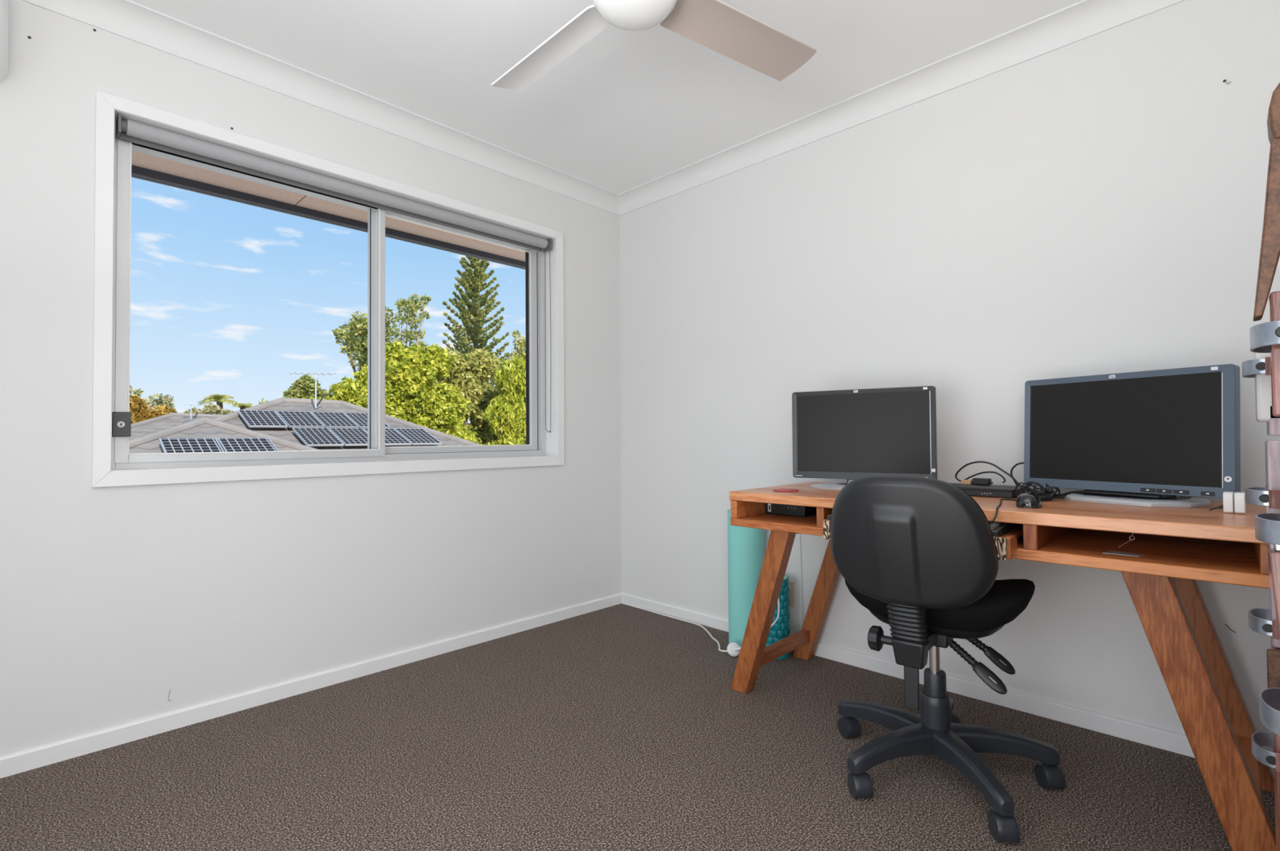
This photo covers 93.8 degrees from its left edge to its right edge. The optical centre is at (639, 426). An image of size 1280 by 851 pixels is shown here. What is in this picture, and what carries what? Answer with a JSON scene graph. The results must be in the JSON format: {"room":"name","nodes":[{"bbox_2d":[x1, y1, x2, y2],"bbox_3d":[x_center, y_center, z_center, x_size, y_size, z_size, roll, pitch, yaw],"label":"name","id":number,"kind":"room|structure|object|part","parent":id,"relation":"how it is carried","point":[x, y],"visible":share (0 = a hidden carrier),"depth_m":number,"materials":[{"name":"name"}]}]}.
{"room":"home office","nodes":[
{"label":"home office","id":0,"kind":"room"},
{"bbox_2d":[0,0,622,756],"bbox_3d":[-1.423,-0.167,2.415,0.242,2.400,3.500,-1,-1,44],"label":"wall","id":1,"kind":"structure","parent":0,"point":[119,606],"depth_m":2.13,"materials":[{"name":"white paint"}]},
{"bbox_2d":[0,0,8,83],"bbox_3d":[-2.100,-1.149,1.424,0.210,0.286,0.822,-1,-1,44],"label":"air conditioner","id":2,"kind":"object","parent":1,"relation":"attached to","point":[4,4],"visible":1,"depth_m":1.68,"materials":[{"name":"white plastic"}]},
{"bbox_2d":[0,592,622,778],"bbox_3d":[-1.325,1.002,2.306,0.013,0.058,3.500,-1,-1,44],"label":"baseboard","id":3,"kind":"structure","parent":1,"relation":"attached to","point":[28,760],"depth_m":2.21,"materials":[{"name":"white paint"}]},
{"bbox_2d":[21,0,619,216],"bbox_3d":[-1.316,-1.327,2.324,0.084,0.084,3.500,-1,-1,44],"label":"trim","id":4,"kind":"structure","parent":1,"relation":"attached to","point":[127,19],"depth_m":2.34,"materials":[{"name":"white paint"}]},
{"bbox_2d":[91,89,564,487],"bbox_3d":[-1.138,-0.435,2.647,0.176,1.273,1.896,-1,-1,44],"label":"window","id":5,"kind":"structure","parent":1,"relation":"in","point":[113,464],"depth_m":2.34,"materials":[{"name":"white paint"}]},
{"bbox_3d":[-1.458,-0.433,2.349,0.028,1.120,0.904,-1,-1,44],"label":"sliding sash","id":6,"kind":"part","parent":5,"relation":"part of","materials":[{"name":"silver metal"}]},
{"bbox_2d":[115,112,552,436],"bbox_3d":[-1.111,-0.493,2.628,0.068,1.075,1.794,-1,-1,44],"label":"roller blind","id":7,"kind":"object","parent":5,"relation":"attached to","point":[136,132],"visible":1,"depth_m":2.43,"materials":[{"name":"grey fabric"}]},
{"bbox_3d":[-1.148,-0.976,2.643,0.011,0.025,1.752,-1,-1,44],"label":"rail","id":8,"kind":"part","parent":7,"relation":"part of","materials":[{"name":"grey metal"}]},
{"bbox_3d":[-0.500,-0.463,3.255,0.053,0.990,0.003,-1,-1,44],"label":"bead chain","id":9,"kind":"part","parent":7,"relation":"part of","materials":[{"name":"grey plastic"}]},
{"bbox_2d":[367,208,538,454],"bbox_3d":[-0.885,-0.424,2.983,0.029,1.105,0.910,-1,-1,44],"label":"window pane","id":10,"kind":"object","parent":5,"relation":"attached to","point":[531,255],"depth_m":2.95,"materials":[{"name":"clear glass"}]},
{"bbox_2d":[131,150,525,270],"bbox_3d":[-1.365,-1.290,3.419,1.035,0.158,7.000,-1,-1,44],"label":"roof eave","id":11,"kind":"object","parent":1,"relation":"attached to","point":[144,166],"visible":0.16,"depth_m":3.34,"materials":[{"name":"grey"}]},
{"bbox_2d":[129,0,1082,194],"bbox_3d":[-0.358,-1.433,1.393,3.240,0.080,3.700,-1,-1,44],"label":"ceiling","id":12,"kind":"structure","parent":0,"point":[626,110],"depth_m":2.26,"materials":[{"name":"white paint"}]},
{"bbox_2d":[491,0,817,91],"bbox_3d":[0.122,-1.203,1.510,0.891,0.383,1.132,0,-1,-18],"label":"ceiling fan","id":13,"kind":"object","parent":12,"relation":"hanging from","point":[717,25],"visible":1,"depth_m":1.66,"materials":[{"name":"white plastic"}]},
{"bbox_3d":[-0.258,-1.078,1.734,0.499,0.035,0.121,-1,-1,44],"label":"blade","id":14,"kind":"part","parent":13,"relation":"part of","materials":[{"name":"white plastic"}]},
{"bbox_3d":[0.285,-1.085,1.668,0.492,0.025,0.145,0,-1,-34],"label":"blade","id":15,"kind":"part","parent":13,"relation":"part of","materials":[{"name":"beige"}]},
{"bbox_2d":[0,604,1275,850],"bbox_3d":[-0.290,1.035,1.298,3.100,0.060,3.700,-1,-1,44],"label":"floor","id":16,"kind":"structure","parent":0,"point":[620,727],"depth_m":1.75,"materials":[{"name":"carpet"}]},
{"bbox_2d":[622,603,727,652],"bbox_3d":[0.204,1.020,3.144,0.145,0.031,0.973,0,-1,-31],"label":"extension cord","id":17,"kind":"object","parent":16,"relation":"on","point":[702,627],"visible":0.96,"depth_m":3.18,"materials":[{"name":"white plastic"}]},
{"bbox_2d":[726,642,741,657],"bbox_3d":[0.442,0.989,2.666,0.110,0.069,0.040,-1,-1,19],"label":"plug","id":18,"kind":"object","parent":16,"relation":"on","point":[733,649],"visible":0.73,"depth_m":2.66,"materials":[{"name":"white plastic"}]},
{"bbox_2d":[770,598,779,627],"bbox_3d":[0.557,0.827,2.590,0.102,0.270,0.029,-1,-1,44],"label":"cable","id":19,"kind":"object","parent":18,"relation":"attached to","point":[778,615],"visible":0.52,"depth_m":2.56,"materials":[{"name":"white plastic"}]},
{"bbox_2d":[727,509,764,647],"bbox_3d":[0.501,0.711,2.821,0.167,0.630,0.172,-1,-1,44],"label":"yoga mat","id":20,"kind":"object","parent":16,"relation":"on","point":[745,544],"visible":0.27,"depth_m":2.75,"materials":[{"name":"teal plastic"}]},
{"bbox_2d":[765,575,790,659],"bbox_3d":[0.604,0.849,2.694,0.135,0.348,0.135,-1,-1,44],"label":"foam roller","id":21,"kind":"object","parent":16,"relation":"on","point":[780,630],"visible":0.34,"depth_m":2.64,"materials":[{"name":"teal plastic"}]},
{"bbox_2d":[830,475,1065,844],"bbox_3d":[0.835,0.565,1.725,0.612,0.880,0.704,-1,-1,38],"label":"office chair","id":22,"kind":"object","parent":16,"relation":"on","point":[919,554],"visible":1,"depth_m":1.54,"materials":[{"name":"black plastic"}]},
{"bbox_3d":[0.634,0.568,1.610,0.034,0.063,0.065,-1,-1,38],"label":"adjusting knob","id":23,"kind":"part","parent":22,"relation":"part of","materials":[{"name":"black plastic"}]},
{"bbox_3d":[0.756,0.907,1.876,0.076,0.075,0.285,0,-1,-40],"label":"arm","id":24,"kind":"part","parent":22,"relation":"part of","materials":[{"name":"black plastic"}]},
{"bbox_3d":[0.660,0.568,1.589,0.038,0.022,0.022,-1,-1,38],"label":"knob stem","id":25,"kind":"part","parent":22,"relation":"part of","materials":[{"name":"black plastic"}]},
{"bbox_3d":[0.707,0.904,1.685,0.285,0.075,0.076,0,-1,-22],"label":"arm","id":26,"kind":"part","parent":22,"relation":"part of","materials":[{"name":"black plastic"}]},
{"bbox_2d":[844,578,1035,631],"bbox_3d":[0.881,0.501,1.782,0.486,0.122,0.444,-1,-1,38],"label":"seat cushion","id":27,"kind":"object","parent":22,"relation":"on","point":[1006,599],"depth_m":1.57,"materials":[{"name":"black fabric"}]},
{"bbox_3d":[0.952,0.906,1.889,0.076,0.075,0.285,-1,-1,32],"label":"arm","id":28,"kind":"part","parent":22,"relation":"part of","materials":[{"name":"black plastic"}]},
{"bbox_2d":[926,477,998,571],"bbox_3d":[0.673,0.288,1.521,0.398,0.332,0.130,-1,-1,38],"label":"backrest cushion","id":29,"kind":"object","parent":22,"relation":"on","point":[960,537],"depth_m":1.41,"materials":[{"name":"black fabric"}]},
{"bbox_3d":[0.890,0.623,1.674,0.096,0.081,0.023,-1,-1,43],"label":"lever","id":30,"kind":"part","parent":22,"relation":"part of","materials":[{"name":"black plastic"}]},
{"bbox_3d":[0.874,0.900,1.580,0.076,0.075,0.285,0,-1,-4],"label":"arm","id":31,"kind":"part","parent":22,"relation":"part of","materials":[{"name":"black plastic"}]},
{"bbox_3d":[0.961,0.614,1.745,0.093,0.075,0.023,-1,-1,23],"label":"lever","id":32,"kind":"part","parent":22,"relation":"part of","materials":[{"name":"black plastic"}]},
{"bbox_3d":[1.025,0.902,1.706,0.285,0.075,0.076,-1,-1,14],"label":"arm","id":33,"kind":"part","parent":22,"relation":"part of","materials":[{"name":"black plastic"}]},
{"bbox_2d":[728,481,1275,850],"bbox_3d":[0.991,0.618,1.935,1.480,0.780,0.726,-1,-1,44],"label":"desk","id":34,"kind":"object","parent":16,"relation":"on","point":[1180,547],"visible":0.83,"depth_m":1.51,"materials":[{"name":"brown wood"}]},
{"bbox_3d":[0.557,0.304,2.411,0.027,0.065,0.616,-1,-1,44],"label":"panel","id":35,"kind":"part","parent":34,"relation":"part of","materials":[{"name":"brown wood"}]},
{"bbox_3d":[0.457,0.689,2.233,0.071,0.656,0.311,0,-1,-33],"label":"leg","id":36,"kind":"part","parent":34,"relation":"part of","materials":[{"name":"brown wood"}]},
{"bbox_2d":[773,488,799,492],"bbox_3d":[0.535,0.233,2.199,0.092,0.005,0.092,-1,-1,44],"label":"coaster","id":37,"kind":"object","parent":34,"relation":"on","point":[774,490],"visible":1,"depth_m":2.18,"materials":[{"name":"red"}]},
{"bbox_2d":[764,502,816,517],"bbox_3d":[0.608,0.308,2.318,0.170,0.052,0.198,-1,-1,44],"label":"router","id":38,"kind":"object","parent":34,"relation":"on","point":[770,508],"visible":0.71,"depth_m":2.24,"materials":[{"name":"black plastic"}]},
{"bbox_3d":[0.798,0.693,2.583,0.059,0.656,0.299,1,-1,-43],"label":"leg","id":39,"kind":"part","parent":34,"relation":"part of","materials":[{"name":"brown wood"}]},
{"bbox_2d":[791,386,937,490],"bbox_3d":[0.845,0.048,2.270,0.510,0.374,0.220,-1,-1,32],"label":"computer monitor","id":40,"kind":"object","parent":34,"relation":"on","point":[851,435],"visible":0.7,"depth_m":2.22,"materials":[{"name":"grey plastic"}]},
{"bbox_2d":[826,514,1011,537],"bbox_3d":[0.801,0.274,1.758,0.470,0.036,0.145,-1,-1,44],"label":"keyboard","id":41,"kind":"object","parent":34,"relation":"on","point":[998,529],"visible":0.04,"depth_m":1.59,"materials":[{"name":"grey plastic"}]},
{"bbox_2d":[964,471,1005,483],"bbox_3d":[1.221,0.179,2.130,0.139,0.042,0.008,-1,-1,44],"label":"cable","id":42,"kind":"object","parent":34,"relation":"on","point":[979,473],"visible":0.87,"depth_m":2.12,"materials":[{"name":"black plastic"}]},
{"bbox_2d":[950,483,1026,497],"bbox_3d":[1.137,0.214,2.018,0.257,0.028,0.162,-1,-1,44],"label":"station","id":43,"kind":"object","parent":34,"relation":"on","point":[990,491],"visible":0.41,"depth_m":1.94,"materials":[{"name":"grey plastic"}]},
{"bbox_2d":[960,480,972,484],"bbox_3d":[1.152,0.195,2.108,0.030,0.013,0.040,-1,-1,44],"label":"block","id":44,"kind":"object","parent":43,"relation":"on","point":[963,482],"visible":0.8,"depth_m":2.10,"materials":[{"name":"brown wood"}]},
{"bbox_2d":[972,478,993,484],"bbox_3d":[1.187,0.189,2.072,0.060,0.021,0.036,-1,-1,44],"label":"power adapter","id":45,"kind":"object","parent":43,"relation":"on","point":[975,481],"visible":1,"depth_m":2.06,"materials":[{"name":"black plastic"}]},
{"bbox_3d":[1.137,0.203,2.018,0.257,0.008,0.162,-1,-1,44],"label":"case lid","id":46,"kind":"part","parent":43,"relation":"part of","materials":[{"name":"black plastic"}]},
{"bbox_2d":[955,461,1034,493],"bbox_3d":[1.235,0.174,2.087,0.046,0.106,0.260,0,-1,-37],"label":"power cable","id":47,"kind":"object","parent":34,"relation":"on","point":[975,462],"visible":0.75,"depth_m":2.11,"materials":[{"name":"black plastic"}]},
{"bbox_2d":[989,498,1016,524],"bbox_3d":[1.022,0.251,1.712,0.072,0.065,0.315,-1,-1,44],"label":"cable","id":48,"kind":"object","parent":34,"relation":"on","point":[1001,500],"visible":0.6,"depth_m":1.62,"materials":[{"name":"black plastic"}]},
{"bbox_3d":[0.955,0.308,1.542,0.014,0.056,0.079,-1,-1,44],"label":"drawer","id":49,"kind":"part","parent":34,"relation":"part of","materials":[{"name":"brown wood"}]},
{"bbox_3d":[0.926,0.300,1.865,0.478,0.014,0.502,-1,-1,44],"label":"keyboard drawer","id":50,"kind":"part","parent":34,"relation":"part of","materials":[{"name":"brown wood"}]},
{"bbox_2d":[1010,462,1032,492],"bbox_3d":[1.310,0.171,2.052,0.074,0.109,0.012,-1,-1,44],"label":"cable","id":51,"kind":"object","parent":34,"relation":"on","point":[1018,464],"visible":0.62,"depth_m":2.07,"materials":[{"name":"black plastic"}]},
{"bbox_2d":[1013,482,1042,497],"bbox_3d":[1.189,0.193,1.836,0.076,0.050,0.063,-1,-1,44],"label":"lead","id":52,"kind":"object","parent":34,"relation":"on","point":[1024,484],"visible":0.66,"depth_m":1.82,"materials":[{"name":"black rubber"}]},
{"bbox_2d":[1015,491,1041,508],"bbox_3d":[1.082,0.202,1.667,0.060,0.039,0.104,-1,-1,36],"label":"computer mouse","id":53,"kind":"object","parent":34,"relation":"on","point":[1028,500],"visible":1,"depth_m":1.63,"materials":[{"name":"black plastic"}]},
{"bbox_2d":[1020,481,1047,495],"bbox_3d":[1.207,0.196,1.833,0.046,0.055,0.075,0,-1,-38],"label":"lead","id":54,"kind":"object","parent":34,"relation":"on","point":[1021,486],"visible":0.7,"depth_m":1.83,"materials":[{"name":"black"}]},
{"bbox_2d":[1026,484,1051,495],"bbox_3d":[1.230,0.198,1.848,0.068,0.043,0.056,-1,-1,44],"label":"lead","id":55,"kind":"object","parent":34,"relation":"on","point":[1034,487],"visible":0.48,"depth_m":1.84,"materials":[{"name":"black rubber"}]},
{"bbox_2d":[1026,484,1055,495],"bbox_3d":[1.241,0.200,1.846,0.083,0.040,0.059,-1,-1,44],"label":"lead","id":56,"kind":"object","parent":34,"relation":"on","point":[1028,489],"visible":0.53,"depth_m":1.85,"materials":[{"name":"black"}]},
{"bbox_2d":[1026,482,1057,495],"bbox_3d":[1.247,0.190,1.855,0.060,0.039,0.083,0,-1,-17],"label":"lead","id":57,"kind":"object","parent":34,"relation":"on","point":[1046,484],"visible":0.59,"depth_m":1.83,"materials":[{"name":"black"}]},
{"bbox_2d":[1031,487,1060,497],"bbox_3d":[1.231,0.198,1.822,0.078,0.036,0.054,-1,-1,44],"label":"lead","id":58,"kind":"object","parent":34,"relation":"on","point":[1057,488],"visible":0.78,"depth_m":1.80,"materials":[{"name":"black plastic"}]},
{"bbox_2d":[1039,497,1064,501],"bbox_3d":[1.229,0.217,1.833,0.125,0.013,0.070,0,-1,-32],"label":"lead","id":59,"kind":"object","parent":34,"relation":"on","point":[1042,499],"visible":0.39,"depth_m":1.79,"materials":[{"name":"black plastic"}]},
{"bbox_2d":[1038,490,1084,498],"bbox_3d":[1.310,0.213,1.855,0.252,0.020,0.066,0,-1,-16],"label":"lead","id":60,"kind":"object","parent":34,"relation":"on","point":[1061,495],"visible":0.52,"depth_m":1.81,"materials":[{"name":"black"}]},
{"bbox_2d":[1102,551,1144,556],"bbox_3d":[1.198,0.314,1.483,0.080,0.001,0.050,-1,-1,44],"label":"pen","id":61,"kind":"object","parent":34,"relation":"on","point":[1110,552],"visible":1,"depth_m":1.48,"materials":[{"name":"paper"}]},
{"bbox_2d":[1118,533,1134,547],"bbox_3d":[1.192,0.274,1.468,0.033,0.048,0.002,-1,-1,44],"label":"key","id":62,"kind":"object","parent":34,"relation":"hanging from","point":[1133,533],"visible":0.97,"depth_m":1.46,"materials":[{"name":"silver metal"}]},
{"bbox_2d":[1023,364,1240,507],"bbox_3d":[1.434,0.032,1.779,0.241,0.379,0.520,0,-1,-28],"label":"computer monitor","id":63,"kind":"object","parent":34,"relation":"on","point":[1148,438],"visible":0.93,"depth_m":1.71,"materials":[{"name":"blue"}]},
{"bbox_3d":[1.311,0.667,1.401,0.278,0.656,0.108,-1,-1,44],"label":"leg","id":64,"kind":"part","parent":34,"relation":"part of","materials":[{"name":"brown wood"}]},
{"bbox_3d":[1.645,0.671,1.743,0.278,0.656,0.057,-1,-1,44],"label":"leg","id":65,"kind":"part","parent":34,"relation":"part of","materials":[{"name":"brown wood"}]},
{"bbox_2d":[1208,491,1246,514],"bbox_3d":[1.477,0.190,1.508,0.046,0.052,0.067,1,-1,-42],"label":"white adaptor","id":66,"kind":"object","parent":34,"relation":"on","point":[1233,502],"visible":0.97,"depth_m":1.49,"materials":[{"name":"white plastic"}]},
{"bbox_3d":[1.527,0.280,1.466,0.033,0.065,0.616,-1,-1,44],"label":"panel","id":67,"kind":"part","parent":34,"relation":"part of","materials":[{"name":"brown wood"}]},
{"bbox_2d":[1241,82,1279,850],"bbox_3d":[1.047,0.272,0.849,0.252,1.430,0.610,-1,-1,44],"label":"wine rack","id":68,"kind":"object","parent":16,"relation":"on","point":[1264,338],"visible":1,"depth_m":0.77,"materials":[{"name":"wood"}]},
{"bbox_3d":[1.229,0.206,1.018,0.223,0.366,0.095,-1,-1,44],"label":"upright panel","id":69,"kind":"part","parent":68,"relation":"part of","materials":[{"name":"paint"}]},
{"bbox_3d":[1.237,-0.013,1.030,0.220,0.055,0.090,-1,-1,44],"label":"cross rail","id":70,"kind":"part","parent":68,"relation":"part of","materials":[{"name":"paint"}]},
{"bbox_3d":[1.179,0.713,0.956,0.226,0.550,0.055,-1,-1,44],"label":"foot post","id":71,"kind":"part","parent":68,"relation":"part of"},
{"bbox_2d":[619,0,1279,752],"bbox_3d":[0.913,-0.178,2.665,3.240,2.400,0.122,-1,-1,44],"label":"wall","id":72,"kind":"structure","parent":0,"point":[1094,205],"depth_m":2.22,"materials":[{"name":"white paint"}]},
{"bbox_2d":[788,581,794,607],"bbox_3d":[0.682,0.774,2.786,0.072,0.116,0.014,-1,-1,44],"label":"power outlet","id":73,"kind":"object","parent":72,"relation":"attached to","point":[791,584],"visible":0.32,"depth_m":2.76,"materials":[{"name":"beige plastic"}]},
{"bbox_2d":[800,534,803,624],"bbox_3d":[0.737,0.696,2.732,0.008,0.644,0.022,0,-1,-4],"label":"lead","id":74,"kind":"object","parent":72,"relation":"attached to","point":[800,535],"visible":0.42,"depth_m":2.74,"materials":[{"name":"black plastic"}]},
{"bbox_2d":[618,0,1185,215],"bbox_3d":[0.885,-1.338,2.566,2.900,0.084,0.084,-1,-1,44],"label":"trim","id":75,"kind":"structure","parent":72,"relation":"attached to","point":[1080,20],"depth_m":2.38,"materials":[{"name":"white paint"}]},
{"bbox_2d":[622,593,1274,777],"bbox_3d":[0.926,0.990,2.548,2.900,0.058,0.013,-1,-1,44],"label":"baseboard","id":76,"kind":"structure","parent":72,"relation":"attached to","point":[1167,740],"depth_m":2.15,"materials":[{"name":"white paint"}]},
{"label":"outside","id":77,"kind":"structure","parent":0,"visible":0},
{"bbox_3d":[-43.169,5.277,45.465,119.700,0.100,140.000,-1,-1,44],"label":"ground","id":78,"kind":"structure","parent":77,"visible":0},
{"bbox_2d":[129,394,177,424],"bbox_3d":[-21.313,1.619,24.806,1.725,6.148,3.938,-1,-1,44],"label":"leafy tree","id":79,"kind":"object","parent":78,"relation":"on","point":[139,410],"visible":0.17,"depth_m":24.98,"materials":[{"name":"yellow plant"}]},
{"bbox_2d":[129,385,177,412],"bbox_3d":[-21.734,1.437,26.506,0.735,6.591,2.078,-1,-1,44],"label":"tree","id":80,"kind":"object","parent":78,"relation":"on","point":[157,402],"visible":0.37,"depth_m":26.69,"materials":[{"name":"green plant"}]},
{"bbox_2d":[128,413,224,439],"bbox_3d":[-16.482,2.030,20.367,9.064,5.085,9.163,-1,-1,44],"label":"house","id":81,"kind":"structure","parent":78,"relation":"on","point":[149,426],"depth_m":20.23,"materials":[{"name":"tile"}]},
{"bbox_2d":[182,403,198,419],"bbox_3d":[-15.662,-0.490,20.881,0.219,0.692,0.418,-1,-1,44],"label":"tv aerial","id":82,"kind":"object","parent":81,"relation":"on","point":[191,403],"visible":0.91,"depth_m":20.89,"materials":[{"name":"silver metal"}]},
{"bbox_2d":[183,402,235,414],"bbox_3d":[-18.751,1.813,26.395,0.856,5.781,2.350,-1,-1,44],"label":"bush","id":83,"kind":"object","parent":78,"relation":"on","point":[212,409],"visible":0.27,"depth_m":26.18,"materials":[{"name":"green plant"}]},
{"bbox_2d":[196,394,242,408],"bbox_3d":[-19.546,1.603,27.819,1.729,6.269,1.725,-1,-1,31],"label":"palm tree","id":84,"kind":"object","parent":78,"relation":"on","point":[220,399],"visible":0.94,"depth_m":27.86,"materials":[{"name":"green plant"}]},
{"bbox_2d":[231,403,253,410],"bbox_3d":[-19.736,1.783,29.890,1.173,5.989,1.252,-1,-1,44],"label":"palm tree","id":85,"kind":"object","parent":78,"relation":"on","point":[247,405],"visible":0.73,"depth_m":29.82,"materials":[{"name":"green plant"}]},
{"bbox_2d":[258,397,267,404],"bbox_3d":[-17.209,1.683,27.558,0.741,6.068,1.572,-1,-1,44],"label":"tree","id":86,"kind":"object","parent":78,"relation":"on","point":[264,401],"visible":0.02,"depth_m":27.40,"materials":[{"name":"green plant"}]},
{"bbox_2d":[128,397,482,453],"bbox_3d":[-7.946,1.814,13.153,9.765,5.131,12.538,-1,-1,44],"label":"house","id":87,"kind":"structure","parent":78,"relation":"on","point":[282,424],"depth_m":12.82,"materials":[{"name":"tile"}]},
{"bbox_3d":[-6.921,0.376,9.301,0.740,0.045,1.060,1,18,-46],"label":"solar panel","id":88,"kind":"part","parent":87,"relation":"part of","materials":[{"name":"grey"}]},
{"bbox_3d":[-6.391,0.382,9.845,0.740,0.045,1.060,1,18,-46],"label":"solar panel","id":89,"kind":"part","parent":87,"relation":"part of","materials":[{"name":"grey"}]},
{"bbox_3d":[-8.160,-0.172,12.954,0.715,0.045,1.030,1,18,-46],"label":"solar panel","id":90,"kind":"part","parent":87,"relation":"part of","materials":[{"name":"grey"}]},
{"bbox_3d":[-7.647,-0.166,13.481,0.715,0.045,1.030,1,18,-46],"label":"solar panel","id":91,"kind":"part","parent":87,"relation":"part of","materials":[{"name":"grey"}]},
{"bbox_2d":[289,372,337,408],"bbox_3d":[-8.022,-0.899,14.696,0.520,0.892,0.971,-1,-1,44],"label":"tv aerial","id":92,"kind":"object","parent":87,"relation":"on","point":[296,373],"visible":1,"depth_m":14.73,"materials":[{"name":"silver metal"}]},
{"bbox_3d":[-6.839,0.214,12.724,0.715,0.045,1.030,1,18,-46],"label":"solar panel","id":93,"kind":"part","parent":87,"relation":"part of","materials":[{"name":"grey"}]},
{"bbox_3d":[-7.134,-0.160,14.007,0.715,0.045,1.030,1,18,-46],"label":"solar panel","id":94,"kind":"part","parent":87,"relation":"part of","materials":[{"name":"grey"}]},
{"bbox_3d":[-6.326,0.221,13.250,0.715,0.045,1.030,1,18,-46],"label":"solar panel","id":95,"kind":"part","parent":87,"relation":"part of","materials":[{"name":"grey"}]},
{"bbox_3d":[-6.621,-0.154,14.534,0.715,0.045,1.030,1,18,-46],"label":"solar panel","id":96,"kind":"part","parent":87,"relation":"part of","materials":[{"name":"grey"}]},
{"bbox_3d":[-5.813,0.227,13.777,0.715,0.045,1.030,1,18,-46],"label":"solar panel","id":97,"kind":"part","parent":87,"relation":"part of","materials":[{"name":"grey"}]},
{"bbox_3d":[-5.300,0.233,14.303,0.715,0.045,1.030,1,18,-46],"label":"solar panel","id":98,"kind":"part","parent":87,"relation":"part of","materials":[{"name":"grey"}]},
{"bbox_2d":[281,374,333,399],"bbox_3d":[-18.255,0.968,33.064,1.420,7.707,2.720,-1,-1,44],"label":"leafy tree","id":99,"kind":"object","parent":78,"relation":"on","point":[304,387],"visible":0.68,"depth_m":32.63,"materials":[{"name":"green plant"}]},
{"bbox_2d":[296,395,321,399],"bbox_3d":[-14.283,1.621,28.010,1.681,6.180,4.022,-1,-1,44],"label":"leafy tree","id":100,"kind":"object","parent":78,"relation":"on","point":[310,397],"visible":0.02,"depth_m":27.21,"materials":[{"name":"green plant"}]},
{"bbox_2d":[320,364,367,404],"bbox_3d":[-11.895,0.951,24.888,1.401,7.352,3.357,-1,-1,44],"label":"leafy tree","id":101,"kind":"object","parent":78,"relation":"on","point":[348,390],"visible":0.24,"depth_m":24.53,"materials":[{"name":"green plant"}]},
{"bbox_2d":[332,311,391,378],"bbox_3d":[-14.753,-0.698,31.820,1.843,10.952,3.083,-1,-1,44],"label":"tree","id":102,"kind":"object","parent":78,"relation":"on","point":[360,324],"visible":0.46,"depth_m":31.44,"materials":[{"name":"green plant"}]},
{"bbox_2d":[361,293,431,349],"bbox_3d":[-12.501,-1.190,31.012,1.591,11.875,3.494,-1,-1,44],"label":"tree","id":103,"kind":"object","parent":78,"relation":"on","point":[403,304],"visible":0.52,"depth_m":31.26,"materials":[{"name":"green plant"}]},
{"bbox_2d":[355,340,470,434],"bbox_3d":[-8.530,0.675,22.610,4.179,7.767,2.118,0,-1,-38],"label":"leafy tree","id":104,"kind":"object","parent":78,"relation":"on","point":[411,394],"visible":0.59,"depth_m":22.23,"materials":[{"name":"green plant"}]},
{"bbox_2d":[434,346,503,444],"bbox_3d":[-7.744,0.500,27.335,5.328,8.284,2.083,1,-1,-41],"label":"leafy tree","id":105,"kind":"object","parent":78,"relation":"on","point":[468,372],"visible":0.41,"depth_m":27.06,"materials":[{"name":"green plant"}]},
{"bbox_2d":[452,425,497,445],"bbox_3d":[-4.837,2.251,22.647,1.524,4.587,5.518,-1,-1,44],"label":"bush","id":106,"kind":"object","parent":78,"relation":"on","point":[464,435],"visible":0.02,"depth_m":21.28,"materials":[{"name":"green plant"}]},
{"bbox_2d":[442,255,512,389],"bbox_3d":[-8.361,-2.255,30.294,4.194,13.910,4.138,-1,-1,44],"label":"pine","id":107,"kind":"object","parent":78,"relation":"on","point":[474,279],"visible":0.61,"depth_m":29.91,"materials":[{"name":"green plant"}]},
{"bbox_2d":[481,354,525,445],"bbox_3d":[-5.126,0.547,26.433,2.194,8.117,4.073,-1,-1,44],"label":"leafy tree","id":108,"kind":"object","parent":78,"relation":"on","point":[506,414],"visible":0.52,"depth_m":25.59,"materials":[{"name":"green plant"}]},
{"bbox_2d":[507,329,525,360],"bbox_3d":[-6.229,-0.263,32.490,1.782,9.986,2.320,-1,-1,44],"label":"tree","id":109,"kind":"object","parent":78,"relation":"on","point":[521,344],"visible":0.16,"depth_m":32.14,"materials":[{"name":"green plant"}]}
]}

